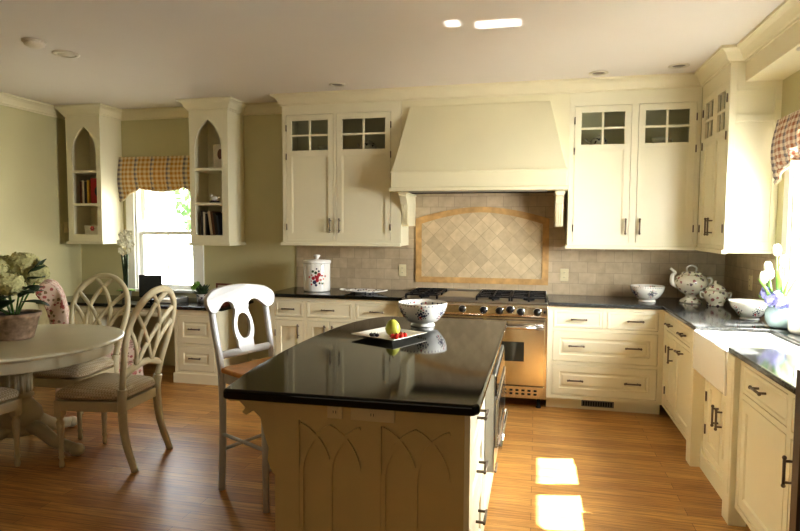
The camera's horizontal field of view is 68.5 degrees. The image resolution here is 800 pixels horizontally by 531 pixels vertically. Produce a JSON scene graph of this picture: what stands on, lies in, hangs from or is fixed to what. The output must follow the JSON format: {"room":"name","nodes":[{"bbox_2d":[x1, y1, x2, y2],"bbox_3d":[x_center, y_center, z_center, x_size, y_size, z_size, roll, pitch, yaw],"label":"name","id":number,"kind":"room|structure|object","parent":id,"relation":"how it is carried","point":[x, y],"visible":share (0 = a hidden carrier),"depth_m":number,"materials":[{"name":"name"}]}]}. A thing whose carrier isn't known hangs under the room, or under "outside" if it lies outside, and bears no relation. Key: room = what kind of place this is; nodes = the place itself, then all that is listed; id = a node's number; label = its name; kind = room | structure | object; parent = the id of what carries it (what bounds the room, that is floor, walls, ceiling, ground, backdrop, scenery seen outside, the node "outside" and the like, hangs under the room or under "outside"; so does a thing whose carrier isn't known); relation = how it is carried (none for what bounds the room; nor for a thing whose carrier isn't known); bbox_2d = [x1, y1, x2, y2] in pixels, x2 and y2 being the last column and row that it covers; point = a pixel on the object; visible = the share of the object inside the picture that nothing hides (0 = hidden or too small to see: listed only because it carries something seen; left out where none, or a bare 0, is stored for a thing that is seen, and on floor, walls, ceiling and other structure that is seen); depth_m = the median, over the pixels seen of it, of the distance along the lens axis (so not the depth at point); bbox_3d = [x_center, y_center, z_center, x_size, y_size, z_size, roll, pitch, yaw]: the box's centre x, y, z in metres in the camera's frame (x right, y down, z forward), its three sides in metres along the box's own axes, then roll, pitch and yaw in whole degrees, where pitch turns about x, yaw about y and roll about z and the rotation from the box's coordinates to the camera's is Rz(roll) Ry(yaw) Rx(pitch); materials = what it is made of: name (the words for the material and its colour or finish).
{"room":"kitchen","nodes":[
{"label":"kitchen","id":0,"kind":"room"},
{"bbox_2d":[0,309,41,340],"bbox_3d":[-2.640,0.410,4.023,0.326,0.180,0.326,1,4,13],"label":"plant pot","id":1,"kind":"object","parent":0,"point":[18,324],"depth_m":3.94,"materials":[{"name":"ceramic"}]},
{"bbox_2d":[0,105,81,324],"bbox_3d":[-4.604,-0.067,2.768,0.160,2.793,8.028,1,4,13],"label":"wall","id":2,"kind":"structure","parent":0,"point":[33,162],"depth_m":6.05,"materials":[{"name":"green paint"}]},
{"bbox_2d":[0,92,64,119],"bbox_3d":[-4.431,-1.411,2.726,0.145,0.105,7.868,1,4,13],"label":"trim","id":3,"kind":"structure","parent":2,"relation":"attached to","point":[9,100],"depth_m":5.89,"materials":[{"name":"beige paint"}]},
{"bbox_2d":[63,222,68,232],"bbox_3d":[-3.658,-0.420,6.440,0.014,0.116,0.074,1,4,13],"label":"light switch","id":4,"kind":"object","parent":2,"relation":"attached to","point":[65,224],"visible":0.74,"depth_m":6.43,"materials":[{"name":"beige plastic"}]},
{"bbox_2d":[0,364,750,530],"bbox_3d":[-1.272,1.436,2.169,6.980,0.100,8.188,1,4,13],"label":"floor","id":5,"kind":"structure","parent":0,"point":[559,469],"depth_m":3.63,"materials":[{"name":"brown wood"}]},
{"bbox_2d":[0,387,21,466],"bbox_3d":[-2.704,0.721,3.485,0.539,1.160,0.640,1,4,13],"label":"dining chair","id":6,"kind":"object","parent":5,"relation":"on","point":[9,402],"visible":1,"depth_m":3.70,"materials":[{"name":"beige paint"}]},
{"bbox_2d":[0,387,18,402],"bbox_3d":[-2.685,0.805,3.571,0.494,0.098,0.484,1,4,13],"label":"seat cushion","id":7,"kind":"object","parent":6,"relation":"on","point":[7,395],"depth_m":3.66,"materials":[{"name":"beige fabric"}]},
{"bbox_2d":[0,324,124,455],"bbox_3d":[-2.612,0.882,4.005,1.358,0.760,1.358,-3,5,-40],"label":"dining table","id":8,"kind":"object","parent":5,"relation":"on","point":[52,346],"visible":0.84,"depth_m":3.92,"materials":[{"name":"beige paint"}]},
{"bbox_2d":[0,252,49,340],"bbox_3d":[-2.671,0.202,4.006,0.561,0.597,0.446,1,4,13],"label":"hydrangea","id":9,"kind":"object","parent":8,"relation":"on","point":[20,273],"visible":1,"depth_m":3.95,"materials":[{"name":"plant"}]},
{"bbox_2d":[33,273,130,439],"bbox_3d":[-2.453,0.658,4.506,0.539,1.160,0.640,1,4,11],"label":"dining chair","id":10,"kind":"object","parent":5,"relation":"on","point":[61,378],"visible":0.65,"depth_m":4.61,"materials":[{"name":"beige paint"}]},
{"bbox_2d":[33,357,113,377],"bbox_3d":[-2.469,0.751,4.431,0.494,0.098,0.484,1,4,11],"label":"seat cushion","id":11,"kind":"object","parent":10,"relation":"on","point":[103,364],"depth_m":4.25,"materials":[{"name":"beige fabric"}]},
{"bbox_2d":[39,304,132,338],"bbox_3d":[-3.373,0.747,6.321,0.660,0.728,0.641,1,4,13],"label":"base cabinet","id":12,"kind":"object","parent":5,"relation":"on","point":[43,319],"visible":0.03,"depth_m":6.09,"materials":[{"name":"beige paint"}]},
{"bbox_2d":[36,294,253,310],"bbox_3d":[-2.657,0.381,6.139,2.128,0.032,0.645,1,4,13],"label":"countertop","id":13,"kind":"structure","parent":12,"relation":"on","point":[192,304],"depth_m":5.91,"materials":[{"name":"black stone"}]},
{"bbox_2d":[116,229,135,299],"bbox_3d":[-2.887,-0.013,6.183,0.249,0.747,0.160,1,4,13],"label":"orchid","id":14,"kind":"object","parent":13,"relation":"on","point":[128,233],"visible":0.84,"depth_m":6.17,"materials":[{"name":"plant"}]},
{"bbox_2d":[95,306,173,327],"bbox_3d":[-2.663,0.510,5.853,0.915,0.187,0.081,1,4,13],"label":"apron","id":15,"kind":"object","parent":13,"relation":"attached to","point":[99,309],"visible":0.42,"depth_m":5.83,"materials":[{"name":"beige paint"}]},
{"bbox_2d":[139,275,161,300],"bbox_3d":[-2.616,0.231,6.156,0.225,0.265,0.139,-1,4,-22],"label":"screen","id":16,"kind":"object","parent":13,"relation":"on","point":[146,282],"visible":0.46,"depth_m":6.14,"materials":[{"name":"black plastic"}]},
{"bbox_2d":[160,296,188,303],"bbox_3d":[-2.332,0.349,6.015,0.240,0.050,0.200,1,4,13],"label":"document tray","id":17,"kind":"object","parent":13,"relation":"on","point":[180,299],"visible":0.74,"depth_m":5.98,"materials":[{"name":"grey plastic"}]},
{"bbox_2d":[191,281,209,302],"bbox_3d":[-2.051,0.266,6.033,0.189,0.218,0.218,4,5,44],"label":"potted plant","id":18,"kind":"object","parent":13,"relation":"on","point":[201,292],"visible":0.92,"depth_m":5.98,"materials":[{"name":"green plant"}]},
{"bbox_2d":[35,279,142,399],"bbox_3d":[-2.707,0.655,5.169,0.798,1.065,0.521,-2,4,-27],"label":"upholstered chair","id":19,"kind":"object","parent":5,"relation":"on","point":[53,294],"visible":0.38,"depth_m":4.84,"materials":[{"name":"fabric"}]},
{"bbox_2d":[104,339,140,363],"bbox_3d":[-2.605,0.777,5.229,0.540,0.135,0.500,-2,4,-27],"label":"seat cushion","id":20,"kind":"object","parent":19,"relation":"on","point":[130,360],"depth_m":5.09,"materials":[{"name":"fabric"}]},
{"bbox_2d":[53,285,176,472],"bbox_3d":[-1.840,0.702,3.860,0.640,1.160,0.539,1,4,9],"label":"dining chair","id":21,"kind":"object","parent":5,"relation":"on","point":[120,392],"visible":1,"depth_m":3.71,"materials":[{"name":"beige paint"}]},
{"bbox_2d":[55,373,154,399],"bbox_3d":[-1.922,0.789,3.879,0.484,0.098,0.494,1,4,9],"label":"seat cushion","id":22,"kind":"object","parent":21,"relation":"on","point":[103,386],"depth_m":3.73,"materials":[{"name":"beige fabric"}]},
{"bbox_2d":[173,309,247,385],"bbox_3d":[-1.924,0.776,5.986,0.493,0.728,0.641,1,4,13],"label":"base cabinet","id":23,"kind":"object","parent":5,"relation":"on","point":[195,357],"visible":0.83,"depth_m":5.73,"materials":[{"name":"beige paint"}]},
{"bbox_2d":[204,284,274,512],"bbox_3d":[-0.787,0.714,3.443,0.539,1.186,0.510,3,4,35],"label":"counter stool","id":24,"kind":"object","parent":5,"relation":"on","point":[238,296],"visible":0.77,"depth_m":3.41,"materials":[{"name":"white wood"}]},
{"bbox_2d":[270,297,402,354],"bbox_3d":[-0.535,0.726,5.662,1.275,0.882,0.646,1,4,13],"label":"base cabinet","id":25,"kind":"object","parent":5,"relation":"on","point":[294,320],"visible":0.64,"depth_m":5.42,"materials":[{"name":"beige paint"}]},
{"bbox_2d":[274,287,410,300],"bbox_3d":[-0.543,0.268,5.645,1.299,0.031,0.635,1,4,13],"label":"countertop","id":26,"kind":"structure","parent":25,"relation":"on","point":[298,292],"depth_m":5.42,"materials":[{"name":"black stone"}]},
{"bbox_2d":[303,254,330,291],"bbox_3d":[-0.807,0.069,5.705,0.276,0.356,0.276,1,4,13],"label":"canister","id":27,"kind":"object","parent":26,"relation":"on","point":[316,272],"visible":1,"depth_m":5.59,"materials":[{"name":"white ceramic"}]},
{"bbox_2d":[340,288,387,293],"bbox_3d":[-0.344,0.241,5.546,0.472,0.038,0.260,1,4,13],"label":"serving tray","id":28,"kind":"object","parent":26,"relation":"on","point":[357,291],"visible":1,"depth_m":5.55,"materials":[{"name":"white ceramic"}]},
{"bbox_2d":[228,345,507,530],"bbox_3d":[0.012,0.895,3.118,1.070,0.873,1.840,1,4,13],"label":"kitchen island","id":29,"kind":"object","parent":5,"relation":"on","point":[418,471],"depth_m":2.22,"materials":[{"name":"beige paint"}]},
{"bbox_2d":[327,406,342,418],"bbox_3d":[-0.245,0.549,2.205,0.060,0.052,0.009,1,4,13],"label":"power outlet","id":30,"kind":"object","parent":29,"relation":"attached to","point":[332,412],"visible":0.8,"depth_m":2.20,"materials":[{"name":"beige plastic"}]},
{"bbox_2d":[331,408,337,415],"bbox_3d":[-0.246,0.549,2.203,0.028,0.028,0.002,1,4,13],"label":"socket","id":31,"kind":"object","parent":30,"relation":"attached to","point":[334,411],"depth_m":2.20,"materials":[{"name":"beige plastic"}]},
{"bbox_2d":[223,317,506,415],"bbox_3d":[-0.016,0.438,3.081,1.050,0.040,1.960,1,4,13],"label":"island countertop","id":32,"kind":"structure","parent":29,"relation":"on","point":[447,369],"depth_m":2.52,"materials":[{"name":"black stone"}]},
{"bbox_2d":[351,327,426,341],"bbox_3d":[-0.061,0.391,3.299,0.307,0.025,0.307,3,5,38],"label":"square plate","id":33,"kind":"object","parent":32,"relation":"on","point":[383,335],"visible":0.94,"depth_m":3.31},
{"bbox_2d":[385,317,399,335],"bbox_3d":[-0.041,0.340,3.291,0.086,0.108,0.086,1,4,13],"label":"pear","id":34,"kind":"object","parent":33,"relation":"on","point":[392,326],"visible":0.84,"depth_m":3.26,"materials":[{"name":"green plant"}]},
{"bbox_2d":[398,299,447,326],"bbox_3d":[0.143,0.304,3.709,0.313,0.149,0.313,1,4,13],"label":"bowl","id":35,"kind":"object","parent":32,"relation":"on","point":[420,312],"visible":1,"depth_m":3.61,"materials":[{"name":"white ceramic"}]},
{"bbox_2d":[351,408,394,422],"bbox_3d":[-0.102,0.552,2.172,0.170,0.052,0.009,1,4,13],"label":"power outlet","id":36,"kind":"object","parent":29,"relation":"attached to","point":[387,416],"visible":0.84,"depth_m":2.17,"materials":[{"name":"beige plastic"}]},
{"bbox_2d":[369,411,375,418],"bbox_3d":[-0.102,0.552,2.169,0.028,0.028,0.002,1,4,13],"label":"socket","id":37,"kind":"object","parent":36,"relation":"attached to","point":[372,414],"depth_m":2.17,"materials":[{"name":"beige plastic"}]},
{"bbox_2d":[402,287,547,407],"bbox_3d":[0.687,0.718,5.329,1.244,0.952,0.726,1,4,13],"label":"range cooker","id":38,"kind":"object","parent":5,"relation":"on","point":[525,312],"visible":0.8,"depth_m":4.96,"materials":[{"name":"metal"}]},
{"bbox_2d":[403,315,546,399],"bbox_3d":[0.697,0.701,5.372,1.244,0.810,0.635,1,4,13],"label":"oven","id":39,"kind":"object","parent":38,"relation":"in","point":[527,378],"depth_m":4.95,"materials":[{"name":"metal"}]},
{"bbox_2d":[402,287,547,303],"bbox_3d":[0.697,0.270,5.335,1.244,0.044,0.655,1,4,13],"label":"cooktop","id":40,"kind":"object","parent":38,"relation":"in","point":[450,295],"depth_m":5.16,"materials":[{"name":"silver metal"}]},
{"bbox_2d":[546,300,664,413],"bbox_3d":[1.751,0.770,5.133,0.911,0.882,0.646,1,4,13],"label":"base cabinet","id":41,"kind":"object","parent":5,"relation":"on","point":[615,355],"visible":1,"depth_m":4.86,"materials":[{"name":"beige paint"}]},
{"bbox_2d":[581,400,613,407],"bbox_3d":[1.667,1.169,4.953,0.260,0.052,0.010,1,4,13],"label":"floor register","id":42,"kind":"object","parent":41,"relation":"attached to","point":[590,403],"visible":0.98,"depth_m":4.95,"materials":[{"name":"grey plastic"}]},
{"bbox_2d":[547,294,799,394],"bbox_3d":[1.752,0.400,3.751,1.520,0.031,3.297,1,4,13],"label":"countertop","id":43,"kind":"structure","parent":41,"relation":"on","point":[781,366],"depth_m":3.88,"materials":[{"name":"grey stone"}]},
{"bbox_2d":[630,284,664,301],"bbox_3d":[2.106,0.238,4.997,0.277,0.136,0.277,1,4,13],"label":"bowl","id":44,"kind":"object","parent":43,"relation":"on","point":[643,292],"visible":1,"depth_m":4.92,"materials":[{"name":"white ceramic"}]},
{"bbox_2d":[669,265,712,303],"bbox_3d":[2.447,0.152,4.933,0.264,0.319,0.264,-2,4,-35],"label":"teapot","id":45,"kind":"object","parent":43,"relation":"on","point":[689,283],"visible":0.97,"depth_m":4.87,"materials":[{"name":"ceramic"}]},
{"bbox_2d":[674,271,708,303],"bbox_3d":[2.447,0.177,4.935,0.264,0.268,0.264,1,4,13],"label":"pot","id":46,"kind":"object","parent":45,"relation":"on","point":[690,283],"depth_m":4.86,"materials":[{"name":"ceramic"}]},
{"bbox_2d":[699,281,731,305],"bbox_3d":[2.559,0.222,4.757,0.184,0.202,0.184,-2,4,-34],"label":"sugar pot","id":47,"kind":"object","parent":43,"relation":"on","point":[715,294],"visible":1,"depth_m":4.70,"materials":[{"name":"ceramic"}]},
{"bbox_2d":[692,330,799,395],"bbox_3d":[2.004,0.555,3.376,0.434,0.247,0.654,1,4,13],"label":"farmhouse sink","id":48,"kind":"object","parent":43,"relation":"in","point":[710,348],"visible":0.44,"depth_m":3.52,"materials":[{"name":"white ceramic"}]},
{"bbox_2d":[728,299,766,319],"bbox_3d":[2.406,0.306,4.037,0.266,0.126,0.266,1,4,13],"label":"bowl","id":49,"kind":"object","parent":43,"relation":"on","point":[743,308],"visible":0.84,"depth_m":3.98,"materials":[{"name":"white ceramic"}]},
{"bbox_2d":[751,244,799,328],"bbox_3d":[2.361,0.130,3.645,0.216,0.527,0.228,-1,4,-14],"label":"flower vase","id":50,"kind":"object","parent":43,"relation":"on","point":[775,316],"visible":0.84,"depth_m":3.65,"materials":[{"name":"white ceramic"}]},
{"bbox_2d":[777,295,799,305],"bbox_3d":[2.264,0.292,3.305,0.057,0.246,0.248,-2,4,-35],"label":"faucet","id":51,"kind":"object","parent":43,"relation":"on","point":[782,300],"visible":1,"depth_m":3.35,"materials":[{"name":"silver metal"}]},
{"bbox_2d":[787,299,799,334],"bbox_3d":[2.374,0.301,3.478,0.132,0.205,0.132,1,4,13],"label":"crock","id":52,"kind":"object","parent":43,"relation":"on","point":[793,317],"visible":0.99,"depth_m":3.45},
{"bbox_2d":[662,312,690,438],"bbox_3d":[2.300,0.829,4.251,0.641,0.882,0.911,1,4,13],"label":"base cabinet","id":53,"kind":"object","parent":5,"relation":"on","point":[676,348],"visible":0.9,"depth_m":4.31,"materials":[{"name":"beige paint"}]},
{"bbox_2d":[686,328,704,466],"bbox_3d":[1.928,0.856,3.810,0.088,0.881,0.112,1,4,13],"label":"post","id":54,"kind":"object","parent":5,"relation":"on","point":[696,382],"visible":0.73,"depth_m":3.77,"materials":[{"name":"beige paint"}]},
{"bbox_2d":[700,379,725,498],"bbox_3d":[2.118,1.005,3.375,0.596,0.640,0.662,1,4,13],"label":"base cabinet","id":55,"kind":"object","parent":5,"relation":"on","point":[712,446],"visible":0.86,"depth_m":3.53,"materials":[{"name":"beige paint"}]},
{"bbox_2d":[722,353,745,526],"bbox_3d":[1.752,0.903,3.055,0.088,0.881,0.110,1,4,13],"label":"post","id":56,"kind":"object","parent":5,"relation":"on","point":[730,514],"visible":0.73,"depth_m":3.03,"materials":[{"name":"beige paint"}]},
{"bbox_2d":[735,360,795,530],"bbox_3d":[1.899,0.938,2.513,0.641,0.882,0.880,1,4,13],"label":"base cabinet","id":57,"kind":"object","parent":5,"relation":"on","point":[766,415],"visible":0.94,"depth_m":2.67,"materials":[{"name":"beige paint"}]},
{"bbox_2d":[789,369,799,530],"bbox_3d":[1.662,0.898,1.711,0.752,1.060,0.750,1,4,13],"label":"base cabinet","id":58,"kind":"object","parent":5,"relation":"on","point":[794,522],"visible":1,"depth_m":2.09,"materials":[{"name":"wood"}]},
{"bbox_2d":[0,0,783,108],"bbox_3d":[-1.258,-1.451,1.985,6.980,0.100,8.188,1,4,13],"label":"ceiling","id":59,"kind":"structure","parent":0,"point":[135,54],"depth_m":3.99,"materials":[{"name":"paint"}]},
{"bbox_2d":[21,37,46,48],"bbox_3d":[-2.502,-1.512,4.015,0.154,0.046,0.154,1,4,13],"label":"smoke detector","id":60,"kind":"object","parent":59,"relation":"attached to","point":[34,43],"visible":1,"depth_m":3.98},
{"bbox_2d":[51,50,79,57],"bbox_3d":[-2.446,-1.546,4.298,0.184,0.014,0.184,1,4,13],"label":"recessed light","id":61,"kind":"object","parent":59,"relation":"attached to","point":[62,53],"visible":1,"depth_m":4.28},
{"bbox_2d":[329,82,345,86],"bbox_3d":[-0.554,-1.597,5.192,0.154,0.008,0.154,1,4,13],"label":"recessed light","id":62,"kind":"object","parent":59,"relation":"in","point":[335,84],"visible":1,"depth_m":5.18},
{"bbox_2d":[589,70,608,75],"bbox_3d":[1.611,-1.559,4.763,0.154,0.008,0.154,1,4,13],"label":"recessed light","id":63,"kind":"object","parent":59,"relation":"in","point":[600,72],"visible":1,"depth_m":4.75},
{"bbox_2d":[668,63,689,68],"bbox_3d":[2.159,-1.543,4.545,0.154,0.008,0.154,1,4,13],"label":"recessed light","id":64,"kind":"object","parent":59,"relation":"in","point":[678,65],"visible":1,"depth_m":4.53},
{"bbox_2d":[81,88,702,365],"bbox_3d":[-0.357,-0.251,5.980,6.980,2.793,0.160,1,4,13],"label":"wall","id":65,"kind":"structure","parent":0,"point":[263,260],"depth_m":6.21,"materials":[{"name":"green paint"}]},
{"bbox_2d":[53,103,123,243],"bbox_3d":[-3.317,-0.960,6.327,0.592,1.451,0.416,1,4,13],"label":"bookshelf","id":66,"kind":"object","parent":65,"relation":"attached to","point":[93,130],"visible":0.91,"depth_m":6.26,"materials":[{"name":"beige paint"}]},
{"bbox_2d":[82,180,86,202],"bbox_3d":[-3.390,-0.798,6.399,0.022,0.250,0.170,1,4,13],"label":"book","id":67,"kind":"object","parent":66,"relation":"on","point":[83,181],"visible":0.32,"depth_m":6.32,"materials":[{"name":"paper"}]},
{"bbox_2d":[84,182,86,202],"bbox_3d":[-3.361,-0.790,6.392,0.026,0.235,0.170,1,4,13],"label":"book","id":68,"kind":"object","parent":66,"relation":"on","point":[85,183],"visible":0.32,"depth_m":6.31,"materials":[{"name":"paper"}]},
{"bbox_2d":[87,180,90,202],"bbox_3d":[-3.332,-0.797,6.385,0.022,0.250,0.170,1,4,13],"label":"book","id":69,"kind":"object","parent":66,"relation":"on","point":[88,181],"visible":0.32,"depth_m":6.31,"materials":[{"name":"paper"}]},
{"bbox_2d":[85,225,97,233],"bbox_3d":[-3.297,-0.389,6.396,0.224,0.095,0.126,1,4,13],"label":"box","id":70,"kind":"object","parent":66,"relation":"in","point":[89,229],"visible":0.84,"depth_m":6.34,"materials":[{"name":"cardboard"}]},
{"bbox_2d":[90,178,96,202],"bbox_3d":[-3.252,-0.802,6.313,0.150,0.270,0.032,1,4,13],"label":"book","id":71,"kind":"object","parent":66,"relation":"on","point":[93,180],"visible":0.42,"depth_m":6.31,"materials":[{"name":"paper"}]},
{"bbox_2d":[121,106,188,120],"bbox_3d":[-2.563,-1.627,6.280,1.045,0.105,0.086,1,4,13],"label":"trim","id":72,"kind":"structure","parent":65,"relation":"attached to","point":[162,112],"depth_m":6.29,"materials":[{"name":"beige paint"}]},
{"bbox_2d":[126,189,204,292],"bbox_3d":[-2.549,-0.438,6.452,0.980,1.455,0.210,1,4,13],"label":"window","id":73,"kind":"structure","parent":65,"relation":"in","point":[136,203],"depth_m":6.48,"materials":[{"name":"white paint"}]},
{"bbox_2d":[117,156,189,202],"bbox_3d":[-2.568,-0.926,6.308,1.048,0.494,0.072,1,4,13],"label":"valance","id":74,"kind":"object","parent":73,"relation":"attached to","point":[152,173],"visible":0.84,"depth_m":6.31,"materials":[{"name":"fabric"}]},
{"bbox_2d":[176,96,246,245],"bbox_3d":[-1.888,-0.932,5.997,0.597,1.451,0.416,1,4,13],"label":"bookshelf","id":75,"kind":"object","parent":65,"relation":"attached to","point":[212,120],"visible":1,"depth_m":5.94,"materials":[{"name":"beige paint"}]},
{"bbox_2d":[201,211,206,234],"bbox_3d":[-2.010,-0.442,6.100,0.022,0.250,0.170,1,4,13],"label":"book","id":76,"kind":"object","parent":75,"relation":"in","point":[201,211],"visible":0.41,"depth_m":6.02,"materials":[{"name":"paper"}]},
{"bbox_2d":[203,212,207,234],"bbox_3d":[-1.986,-0.436,6.095,0.022,0.240,0.170,1,4,13],"label":"book","id":77,"kind":"object","parent":75,"relation":"in","point":[204,213],"visible":0.36,"depth_m":6.01,"materials":[{"name":"paper"}]},
{"bbox_2d":[205,214,209,234],"bbox_3d":[-1.964,-0.426,6.090,0.018,0.220,0.170,1,4,13],"label":"book","id":78,"kind":"object","parent":75,"relation":"in","point":[207,228],"visible":0.36,"depth_m":6.01,"materials":[{"name":"paper"}]},
{"bbox_2d":[207,211,212,234],"bbox_3d":[-1.921,-0.439,6.080,0.059,0.242,0.170,1,4,13],"label":"book","id":79,"kind":"object","parent":75,"relation":"in","point":[208,212],"visible":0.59,"depth_m":6.00,"materials":[{"name":"paper"}]},
{"bbox_2d":[209,194,219,202],"bbox_3d":[-1.866,-0.675,5.903,0.103,0.083,0.103,-3,5,-40],"label":"figurine","id":80,"kind":"object","parent":75,"relation":"on","point":[213,198],"visible":1,"depth_m":5.88,"materials":[{"name":"white ceramic"}]},
{"bbox_2d":[210,211,220,234],"bbox_3d":[-1.892,-0.438,6.073,0.057,0.241,0.170,1,4,13],"label":"book","id":81,"kind":"object","parent":75,"relation":"in","point":[211,212],"visible":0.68,"depth_m":5.99,"materials":[{"name":"paper"}]},
{"bbox_2d":[213,144,221,167],"bbox_3d":[-1.822,-1.100,5.915,0.150,0.240,0.021,2,4,27],"label":"picture frame","id":82,"kind":"object","parent":75,"relation":"on","point":[217,147],"visible":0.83,"depth_m":5.92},
{"bbox_2d":[213,213,221,234],"bbox_3d":[-1.862,-0.431,6.066,0.057,0.227,0.170,1,4,13],"label":"book","id":83,"kind":"object","parent":75,"relation":"in","point":[214,214],"visible":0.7,"depth_m":5.99,"materials":[{"name":"paper"}]},
{"bbox_2d":[216,215,222,234],"bbox_3d":[-1.834,-0.417,6.061,0.048,0.201,0.170,1,4,13],"label":"book","id":84,"kind":"object","parent":75,"relation":"in","point":[218,217],"visible":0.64,"depth_m":5.99,"materials":[{"name":"paper"}]},
{"bbox_2d":[244,102,281,115],"bbox_3d":[-1.352,-1.604,6.000,0.591,0.105,0.086,1,4,13],"label":"trim","id":85,"kind":"structure","parent":65,"relation":"attached to","point":[268,108],"depth_m":6.01,"materials":[{"name":"beige paint"}]},
{"bbox_2d":[281,101,408,246],"bbox_3d":[-0.538,-0.866,5.700,1.198,1.345,0.381,1,4,13],"label":"upper cabinet","id":86,"kind":"object","parent":65,"relation":"attached to","point":[339,195],"visible":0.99,"depth_m":5.57,"materials":[{"name":"beige paint"}]},
{"bbox_2d":[318,145,327,149],"bbox_3d":[-0.732,-1.133,5.733,0.140,0.075,0.149,-2,4,-36],"label":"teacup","id":87,"kind":"object","parent":86,"relation":"in","point":[320,147],"visible":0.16,"depth_m":5.68,"materials":[{"name":"white ceramic"}]},
{"bbox_2d":[357,140,376,148],"bbox_3d":[-0.309,-1.147,5.646,0.144,0.118,0.179,-3,5,-45],"label":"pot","id":88,"kind":"object","parent":86,"relation":"in","point":[369,144],"visible":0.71,"depth_m":5.58,"materials":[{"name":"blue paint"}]},
{"bbox_2d":[399,264,405,275],"bbox_3d":[0.024,0.047,5.809,0.075,0.115,0.009,1,4,13],"label":"power outlet","id":89,"kind":"object","parent":65,"relation":"attached to","point":[402,267],"visible":1,"depth_m":5.81,"materials":[{"name":"beige plastic"}]},
{"bbox_2d":[389,94,569,226],"bbox_3d":[0.719,-0.932,5.310,1.551,1.153,0.548,1,4,13],"label":"range hood","id":90,"kind":"object","parent":65,"relation":"attached to","point":[508,144],"visible":1,"depth_m":5.12,"materials":[{"name":"paint"}]},
{"bbox_2d":[409,190,554,193],"bbox_3d":[0.718,-0.676,5.342,1.400,0.044,0.492,1,4,13],"label":"vent","id":91,"kind":"object","parent":90,"relation":"attached to","point":[470,191],"depth_m":5.20,"materials":[{"name":"silver metal"}]},
{"bbox_2d":[415,207,548,284],"bbox_3d":[0.772,-0.194,5.619,1.266,0.735,0.014,1,4,13],"label":"tile panel","id":92,"kind":"object","parent":65,"relation":"attached to","point":[479,245],"visible":1,"depth_m":5.61,"materials":[{"name":"tile"}]},
{"bbox_2d":[296,191,724,298],"bbox_3d":[0.900,-0.232,5.600,4.038,0.986,0.012,1,4,13],"label":"backsplash","id":93,"kind":"structure","parent":65,"relation":"attached to","point":[592,272],"depth_m":5.49,"materials":[{"name":"tile"}]},
{"bbox_2d":[270,0,799,106],"bbox_3d":[0.250,-1.430,3.385,3.887,0.105,4.468,1,4,13],"label":"trim","id":94,"kind":"structure","parent":65,"relation":"attached to","point":[787,13],"depth_m":4.97,"materials":[{"name":"beige paint"}]},
{"bbox_2d":[560,269,568,280],"bbox_3d":[1.528,0.088,5.462,0.075,0.115,0.009,1,4,13],"label":"power outlet","id":95,"kind":"object","parent":65,"relation":"attached to","point":[563,272],"visible":1,"depth_m":5.46,"materials":[{"name":"beige plastic"}]},
{"bbox_2d":[565,88,701,249],"bbox_3d":[1.992,-0.817,5.114,1.059,1.345,0.381,1,4,13],"label":"upper cabinet","id":96,"kind":"object","parent":65,"relation":"attached to","point":[630,191],"visible":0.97,"depth_m":4.98,"materials":[{"name":"beige paint"}]},
{"bbox_2d":[584,135,606,144],"bbox_3d":[1.736,-1.093,5.174,0.144,0.118,0.179,-3,5,-45],"label":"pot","id":97,"kind":"object","parent":96,"relation":"in","point":[596,140],"visible":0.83,"depth_m":5.12,"materials":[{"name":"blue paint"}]},
{"bbox_2d":[651,137,672,142],"bbox_3d":[2.239,-1.061,5.047,0.140,0.075,0.149,-2,4,-36],"label":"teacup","id":98,"kind":"object","parent":96,"relation":"in","point":[654,139],"visible":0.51,"depth_m":5.01,"materials":[{"name":"white ceramic"}]},
{"bbox_2d":[775,70,799,263],"bbox_3d":[2.057,0.058,1.309,0.160,2.793,7.868,1,4,13],"label":"wall","id":99,"kind":"structure","parent":0,"point":[790,88],"depth_m":3.97,"materials":[{"name":"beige paint"}]},
{"bbox_2d":[695,62,782,253],"bbox_3d":[2.527,-0.772,4.448,0.368,1.345,0.720,1,4,13],"label":"upper cabinet","id":100,"kind":"object","parent":99,"relation":"attached to","point":[737,213],"visible":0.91,"depth_m":4.14,"materials":[{"name":"beige paint"}]},
{"bbox_2d":[748,275,752,290],"bbox_3d":[2.699,0.133,4.524,0.009,0.115,0.075,1,4,13],"label":"power outlet","id":101,"kind":"object","parent":99,"relation":"attached to","point":[750,281],"visible":1,"depth_m":4.51,"materials":[{"name":"beige plastic"}]},
{"bbox_2d":[724,253,780,300],"bbox_3d":[2.490,0.175,3.575,0.012,0.446,3.256,1,4,13],"label":"backsplash","id":102,"kind":"structure","parent":99,"relation":"attached to","point":[738,266],"depth_m":4.65,"materials":[{"name":"tile"}]},
{"bbox_2d":[746,20,799,81],"bbox_3d":[2.135,-1.292,2.406,0.233,0.238,3.400,1,4,13],"label":"soffit","id":103,"kind":"object","parent":99,"relation":"attached to","point":[780,59],"depth_m":3.67,"materials":[{"name":"beige paint"}]},
{"bbox_2d":[781,110,799,299],"bbox_3d":[2.500,-0.331,3.304,0.210,1.260,1.315,1,4,13],"label":"window","id":104,"kind":"structure","parent":99,"relation":"in","point":[791,208],"depth_m":3.85,"materials":[{"name":"glass"}]},
{"bbox_2d":[771,110,799,185],"bbox_3d":[2.400,-0.725,3.346,0.072,0.441,1.327,1,4,13],"label":"valance","id":105,"kind":"object","parent":104,"relation":"attached to","point":[785,146],"visible":1,"depth_m":3.81,"materials":[{"name":"multicoloured fabric"}]},
{"label":"outside","id":106,"kind":"structure","parent":0,"visible":0},
{"bbox_2d":[147,258,192,284],"bbox_3d":[2.476,1.405,10.826,44.000,0.100,46.000,1,4,13],"label":"ground","id":107,"kind":"structure","parent":106,"point":[181,269],"depth_m":27.46,"materials":[{"name":"white"}]},
{"bbox_2d":[171,188,190,230],"bbox_3d":[-4.076,-0.773,14.264,2.733,3.759,2.755,1,4,13],"label":"tree","id":108,"kind":"object","parent":107,"relation":"on","point":[186,206],"visible":0.04,"depth_m":13.63,"materials":[{"name":"green plant"}]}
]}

